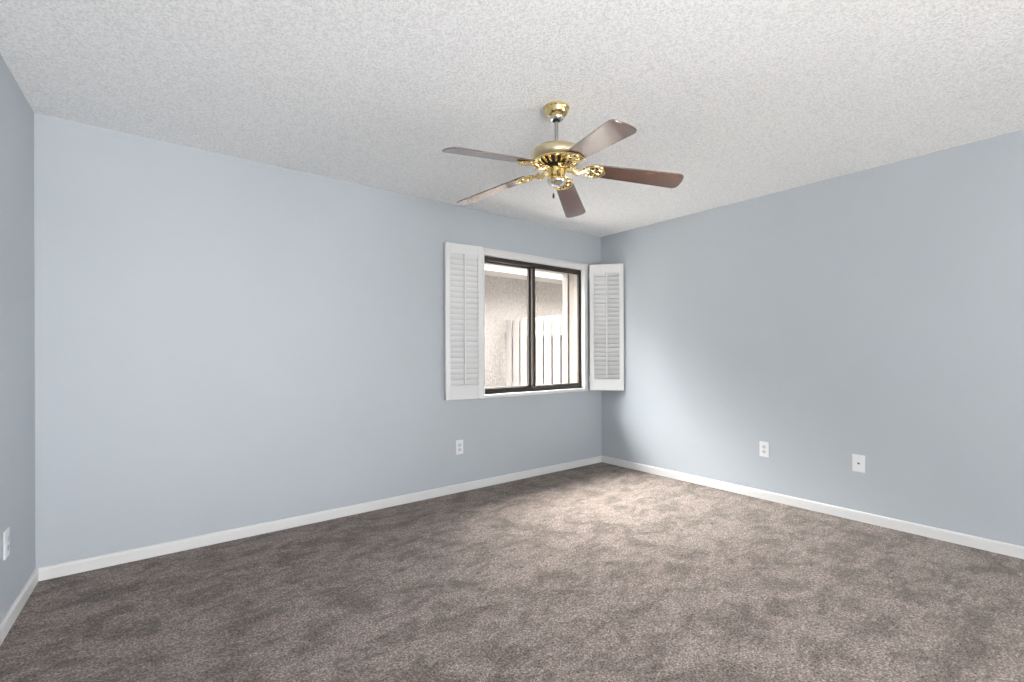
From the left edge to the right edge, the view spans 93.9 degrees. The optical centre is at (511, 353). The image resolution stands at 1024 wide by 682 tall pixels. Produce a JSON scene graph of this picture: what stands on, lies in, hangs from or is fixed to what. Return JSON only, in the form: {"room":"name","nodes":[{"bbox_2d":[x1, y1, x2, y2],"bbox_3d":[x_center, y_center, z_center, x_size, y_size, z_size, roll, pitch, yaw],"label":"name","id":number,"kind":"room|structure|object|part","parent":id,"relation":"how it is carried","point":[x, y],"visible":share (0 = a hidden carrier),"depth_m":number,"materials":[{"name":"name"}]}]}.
{"room":"empty bedroom","nodes":[
{"label":"empty bedroom","id":0,"kind":"room"},
{"bbox_2d":[0,54,34,622],"bbox_3d":[-0.535,-0.013,-0.430,0.526,2.500,7.582,0,0,-38],"label":"wall","id":1,"kind":"structure","parent":0,"point":[17,294],"depth_m":2.19,"materials":[{"name":"blue paint"}]},
{"bbox_2d":[3,527,9,559],"bbox_3d":[-2.162,0.810,2.046,0.009,0.122,0.074,0,0,-35],"label":"wall outlet","id":2,"kind":"object","parent":1,"relation":"attached to","point":[6,534],"visible":1,"depth_m":2.04,"materials":[{"name":"white plastic"}]},
{"bbox_2d":[0,569,37,645],"bbox_3d":[-0.415,1.143,-0.405,0.013,0.068,7.087,0,0,-35],"label":"baseboard","id":3,"kind":"structure","parent":1,"relation":"attached to","point":[18,604],"depth_m":2.16,"materials":[{"name":"white paint"}]},
{"bbox_2d":[34,113,601,567],"bbox_3d":[-0.847,-0.012,3.956,4.389,2.500,0.290,0,0,-38],"label":"wall","id":4,"kind":"structure","parent":0,"point":[223,342],"depth_m":3.06,"materials":[{"name":"blue paint"}]},
{"bbox_2d":[35,455,601,580],"bbox_3d":[-0.749,1.144,3.837,4.389,0.068,0.013,0,0,-38],"label":"baseboard","id":5,"kind":"structure","parent":4,"relation":"attached to","point":[111,559],"depth_m":3.17,"materials":[{"name":"white paint"}]},
{"bbox_2d":[456,440,462,454],"bbox_3d":[-0.447,0.797,4.076,0.074,0.122,0.009,0,0,-38],"label":"wall outlet","id":6,"kind":"object","parent":4,"relation":"attached to","point":[459,443],"visible":1,"depth_m":4.07,"materials":[{"name":"white plastic"}]},
{"bbox_2d":[444,242,483,399],"bbox_3d":[-0.402,-0.272,4.053,0.352,1.312,0.040,0,0,-31],"label":"louvered shutter","id":7,"kind":"object","parent":4,"relation":"attached to","point":[463,301],"visible":1,"depth_m":4.04,"materials":[{"name":"white paint"}]},
{"bbox_3d":[-0.411,-0.884,4.056,0.261,0.088,0.026,0,0,-31],"label":"rail","id":8,"kind":"part","parent":7,"relation":"part of","materials":[{"name":"white paint"}]},
{"bbox_3d":[-0.406,0.325,4.056,0.261,0.118,0.026,0,0,-31],"label":"rail","id":9,"kind":"part","parent":7,"relation":"part of","materials":[{"name":"white paint"}]},
{"bbox_3d":[-0.398,-0.296,4.039,0.012,1.100,0.012,0,0,-31],"label":"tilt rod","id":10,"kind":"part","parent":7,"relation":"part of","materials":[{"name":"white paint"}]},
{"bbox_2d":[478,247,587,398],"bbox_3d":[0.148,-0.273,4.735,1.363,1.330,0.370,0,0,-38],"label":"window","id":11,"kind":"structure","parent":4,"relation":"in","point":[574,275],"depth_m":4.82,"materials":[{"name":"white paint"}]},
{"bbox_3d":[-0.050,-0.252,4.495,0.604,1.179,0.024,0,0,-38],"label":"sash","id":12,"kind":"part","parent":11,"relation":"part of","materials":[{"name":"clear glass"}]},
{"bbox_3d":[0.258,-0.923,4.592,1.363,0.018,0.006,0,0,-38],"label":"head moulding","id":13,"kind":"part","parent":11,"relation":"part of","materials":[{"name":"white paint"}]},
{"bbox_3d":[0.447,-0.254,4.833,0.650,1.179,0.024,0,0,-38],"label":"sash","id":14,"kind":"part","parent":11,"relation":"part of","materials":[{"name":"clear glass"}]},
{"bbox_2d":[589,264,623,390],"bbox_3d":[0.979,-0.276,4.970,0.352,1.312,0.040,0,0,10],"label":"louvered shutter","id":15,"kind":"object","parent":4,"relation":"attached to","point":[606,280],"visible":1,"depth_m":4.97,"materials":[{"name":"white paint"}]},
{"bbox_3d":[0.982,-0.888,4.975,0.261,0.088,0.026,0,0,10],"label":"rail","id":16,"kind":"part","parent":15,"relation":"part of","materials":[{"name":"white paint"}]},
{"bbox_3d":[0.980,-0.300,4.956,0.012,1.100,0.012,0,0,10],"label":"tilt rod","id":17,"kind":"part","parent":15,"relation":"part of","materials":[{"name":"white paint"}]},
{"bbox_3d":[0.986,0.321,4.975,0.261,0.118,0.026,0,0,10],"label":"rail","id":18,"kind":"part","parent":15,"relation":"part of","materials":[{"name":"white paint"}]},
{"bbox_2d":[0,0,1023,236],"bbox_3d":[1.271,-1.309,0.980,5.115,0.080,7.572,0,0,-38],"label":"ceiling","id":19,"kind":"structure","parent":0,"point":[743,100],"depth_m":2.24,"materials":[{"name":"white paint"}]},
{"bbox_2d":[442,101,683,217],"bbox_3d":[0.244,-1.025,2.506,1.247,0.482,1.192,0,0,17],"label":"ceiling fan","id":20,"kind":"object","parent":19,"relation":"hanging from","point":[556,158],"visible":1,"depth_m":2.41,"materials":[{"name":"brown wood"}]},
{"bbox_3d":[-0.097,-0.915,2.208,0.475,0.006,0.129,-9,17,-37],"label":"blade","id":21,"kind":"part","parent":20,"relation":"part of","materials":[{"name":"brown wood"}]},
{"bbox_3d":[-0.108,-0.915,2.691,0.475,0.006,0.129,-9,7,34],"label":"blade","id":22,"kind":"part","parent":20,"relation":"part of","materials":[{"name":"brown wood"}]},
{"bbox_3d":[0.149,-0.935,2.515,0.111,0.028,0.075,-9,-1,34],"label":"bracket arm","id":23,"kind":"part","parent":20,"relation":"part of","materials":[{"name":"gold metal"}]},
{"bbox_3d":[0.150,-0.935,2.399,0.111,0.028,0.075,-9,9,-37],"label":"bracket arm","id":24,"kind":"part","parent":20,"relation":"part of","materials":[{"name":"gold metal"}]},
{"bbox_3d":[0.261,-0.936,2.364,0.075,0.028,0.111,4,6,-20],"label":"bracket arm","id":25,"kind":"part","parent":20,"relation":"part of","materials":[{"name":"gold metal"}]},
{"bbox_3d":[0.347,-0.917,2.851,0.129,0.006,0.475,-12,-10,15],"label":"blade","id":26,"kind":"part","parent":20,"relation":"part of","materials":[{"name":"brown wood"}]},
{"bbox_3d":[0.328,-0.936,2.459,0.111,0.028,0.075,7,-4,-1],"label":"bracket arm","id":27,"kind":"part","parent":20,"relation":"part of","materials":[{"name":"gold metal"}]},
{"bbox_3d":[0.365,-0.917,2.070,0.129,0.006,0.475,12,3,-20],"label":"blade","id":28,"kind":"part","parent":20,"relation":"part of","materials":[{"name":"brown wood"}]},
{"bbox_3d":[0.640,-0.918,2.467,0.475,0.006,0.129,7,-11,-1],"label":"blade","id":29,"kind":"part","parent":20,"relation":"part of","materials":[{"name":"brown wood"}]},
{"bbox_2d":[0,462,1023,681],"bbox_3d":[1.304,1.200,0.949,4.715,0.060,7.092,0,0,-38],"label":"floor","id":30,"kind":"structure","parent":0,"point":[597,572],"depth_m":2.26,"materials":[{"name":"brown carpet"}]},
{"bbox_2d":[601,129,1023,546],"bbox_3d":[3.207,-0.026,2.499,0.200,2.500,7.582,0,0,-38],"label":"wall","id":31,"kind":"structure","parent":0,"point":[876,313],"depth_m":3.39,"materials":[{"name":"blue paint"}]},
{"bbox_2d":[759,441,768,456],"bbox_3d":[2.026,0.766,3.842,0.009,0.122,0.074,0,0,-38],"label":"wall outlet","id":32,"kind":"object","parent":31,"relation":"attached to","point":[763,446],"visible":1,"depth_m":3.84,"materials":[{"name":"white plastic"}]},
{"bbox_2d":[602,456,1023,558],"bbox_3d":[2.682,1.132,3.003,0.013,0.068,5.529,0,0,-38],"label":"baseboard","id":33,"kind":"structure","parent":31,"relation":"attached to","point":[990,545],"depth_m":3.40,"materials":[{"name":"white paint"}]},
{"bbox_2d":[852,454,864,472],"bbox_3d":[2.421,0.765,3.338,0.008,0.122,0.078,0,0,-38],"label":"jack plate","id":34,"kind":"object","parent":31,"relation":"attached to","point":[858,461],"visible":1,"depth_m":3.34,"materials":[{"name":"white plastic"}]},
{"label":"outside","id":35,"kind":"structure","parent":0,"visible":0},
{"bbox_3d":[2.538,1.366,3.253,36.000,0.200,34.000,0,0,-38],"label":"ground","id":36,"kind":"structure","parent":35,"visible":0},
{"bbox_2d":[484,263,562,386],"bbox_3d":[1.552,-0.720,11.236,9.700,3.980,3.820,0,0,-38],"label":"neighboring house","id":37,"kind":"structure","parent":36,"relation":"on","point":[505,287],"depth_m":8.25,"materials":[{"name":"beige paint"}]},
{"bbox_2d":[506,315,562,385],"bbox_3d":[0.773,0.330,7.188,0.076,1.845,2.790,0,0,-38],"label":"fence","id":38,"kind":"object","parent":36,"relation":"on","point":[548,329],"visible":0.27,"depth_m":7.58,"materials":[{"name":"white wood"}]},
{"bbox_3d":[0.770,-0.328,7.188,0.039,0.084,2.790,0,0,-38],"label":"rail","id":39,"kind":"part","parent":38,"relation":"part of","materials":[{"name":"white wood"}]}
]}

